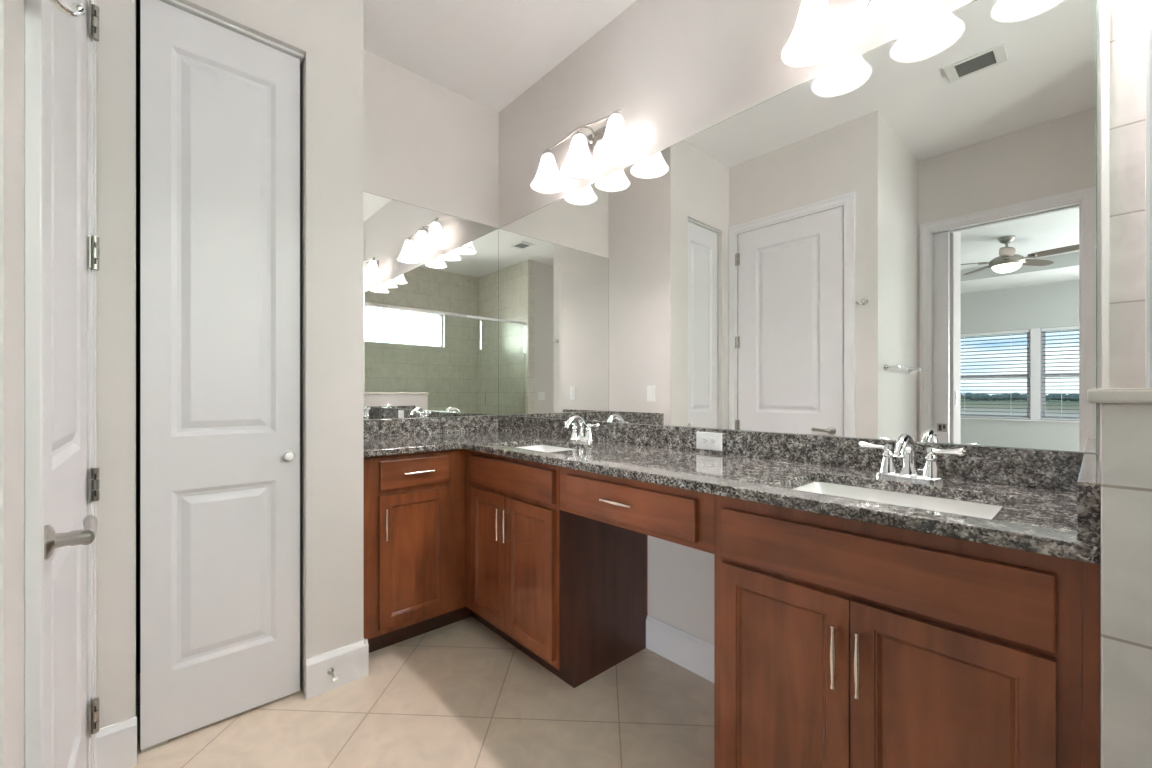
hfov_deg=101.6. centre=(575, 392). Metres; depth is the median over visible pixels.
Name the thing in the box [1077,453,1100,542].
backsplash
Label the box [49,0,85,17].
robe hook
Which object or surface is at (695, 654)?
baseboard
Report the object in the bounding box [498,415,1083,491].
backsplash
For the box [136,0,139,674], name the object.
wall
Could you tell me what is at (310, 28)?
wall
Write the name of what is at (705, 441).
receptacle
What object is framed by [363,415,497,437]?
backsplash
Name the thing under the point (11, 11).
wall
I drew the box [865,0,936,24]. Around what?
vanity light
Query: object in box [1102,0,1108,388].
trim
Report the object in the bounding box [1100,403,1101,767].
wall
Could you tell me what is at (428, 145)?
wall
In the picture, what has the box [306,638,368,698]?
baseboard
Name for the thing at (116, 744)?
baseboard
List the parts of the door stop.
rod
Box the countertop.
[363,415,1100,563]
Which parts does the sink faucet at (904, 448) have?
lever, handle, spout, plate, handle, lever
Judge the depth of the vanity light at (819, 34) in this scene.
1.51 m
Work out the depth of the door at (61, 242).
0.95 m
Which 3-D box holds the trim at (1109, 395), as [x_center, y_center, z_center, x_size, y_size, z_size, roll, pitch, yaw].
[1.036,0.004,0.835,0.731,0.020,0.165,0,0,-42]
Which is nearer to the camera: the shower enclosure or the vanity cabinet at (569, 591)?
the shower enclosure
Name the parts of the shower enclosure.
glass panel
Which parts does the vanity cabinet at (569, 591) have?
door, false drawer, door, panel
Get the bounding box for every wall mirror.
[363,191,497,419]
[498,0,1096,452]
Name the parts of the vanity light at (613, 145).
lamp shade, lamp shade, bulb, bracket arm, wall plate, lamp shade, bulb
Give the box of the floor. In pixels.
[131,616,713,767]
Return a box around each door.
[24,0,98,767]
[140,0,303,752]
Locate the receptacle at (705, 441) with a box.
[701,437,715,445]
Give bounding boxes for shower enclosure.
[1145,0,1151,387]
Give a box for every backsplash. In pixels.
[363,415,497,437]
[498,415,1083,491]
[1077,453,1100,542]
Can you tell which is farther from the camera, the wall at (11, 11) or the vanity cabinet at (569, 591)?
the vanity cabinet at (569, 591)
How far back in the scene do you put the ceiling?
2.44 m
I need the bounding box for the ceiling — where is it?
[363,0,636,111]
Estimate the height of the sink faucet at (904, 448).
0.131 m
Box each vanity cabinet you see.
[363,449,471,652]
[455,449,647,687]
[714,495,1099,767]
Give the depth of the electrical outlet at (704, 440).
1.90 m
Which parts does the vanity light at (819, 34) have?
bulb, lamp shade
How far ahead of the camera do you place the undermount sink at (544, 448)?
2.41 m
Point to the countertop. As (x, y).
(1050, 501)
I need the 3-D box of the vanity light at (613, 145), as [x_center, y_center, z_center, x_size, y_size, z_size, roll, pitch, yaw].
[0.027,-1.218,2.341,0.220,0.249,0.688,0,0,-42]
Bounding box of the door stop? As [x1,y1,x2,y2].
[327,668,338,682]
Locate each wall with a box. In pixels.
[0,0,23,767]
[96,0,339,728]
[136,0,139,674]
[340,0,362,647]
[363,49,498,419]
[499,0,1144,643]
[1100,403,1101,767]
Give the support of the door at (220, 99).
in the wall at (310, 28)
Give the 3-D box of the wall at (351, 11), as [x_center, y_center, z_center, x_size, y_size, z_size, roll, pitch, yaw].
[-1.120,-0.342,2.145,0.090,3.023,0.614,0,0,-42]
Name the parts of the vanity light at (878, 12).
lamp shade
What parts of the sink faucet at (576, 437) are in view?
spout, handle, plate, handle, lever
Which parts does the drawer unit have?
drawer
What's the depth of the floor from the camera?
1.68 m
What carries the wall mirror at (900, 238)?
attached to the wall at (675, 70)
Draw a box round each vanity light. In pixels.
[530,109,636,193]
[781,0,846,67]
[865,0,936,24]
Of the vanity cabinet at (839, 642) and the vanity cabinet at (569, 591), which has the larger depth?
the vanity cabinet at (569, 591)
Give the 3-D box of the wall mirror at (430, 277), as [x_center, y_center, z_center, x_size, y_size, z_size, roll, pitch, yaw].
[-0.901,-0.470,2.751,1.043,1.230,0.005,0,0,-42]
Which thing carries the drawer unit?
attached to the countertop
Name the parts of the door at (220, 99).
knob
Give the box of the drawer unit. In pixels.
[560,467,713,553]
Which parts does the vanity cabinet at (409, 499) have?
drawer, door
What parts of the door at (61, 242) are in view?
lever, lever arm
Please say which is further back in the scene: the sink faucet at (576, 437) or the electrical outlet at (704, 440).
the sink faucet at (576, 437)
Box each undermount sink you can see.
[515,445,574,451]
[793,481,1002,518]
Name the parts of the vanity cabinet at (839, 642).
door, false drawer, door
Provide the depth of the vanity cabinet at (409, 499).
2.15 m
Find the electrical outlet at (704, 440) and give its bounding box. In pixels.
[696,431,721,450]
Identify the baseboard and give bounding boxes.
[96,716,136,767]
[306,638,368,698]
[646,615,713,682]
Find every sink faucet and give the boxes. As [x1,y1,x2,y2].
[564,416,599,442]
[858,433,966,482]
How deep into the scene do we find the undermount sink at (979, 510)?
1.27 m
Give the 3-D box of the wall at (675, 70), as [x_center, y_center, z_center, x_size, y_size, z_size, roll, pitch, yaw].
[0.870,-0.342,1.643,0.100,3.023,4.220,0,0,-42]
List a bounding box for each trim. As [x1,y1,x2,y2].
[1087,388,1151,403]
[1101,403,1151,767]
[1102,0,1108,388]

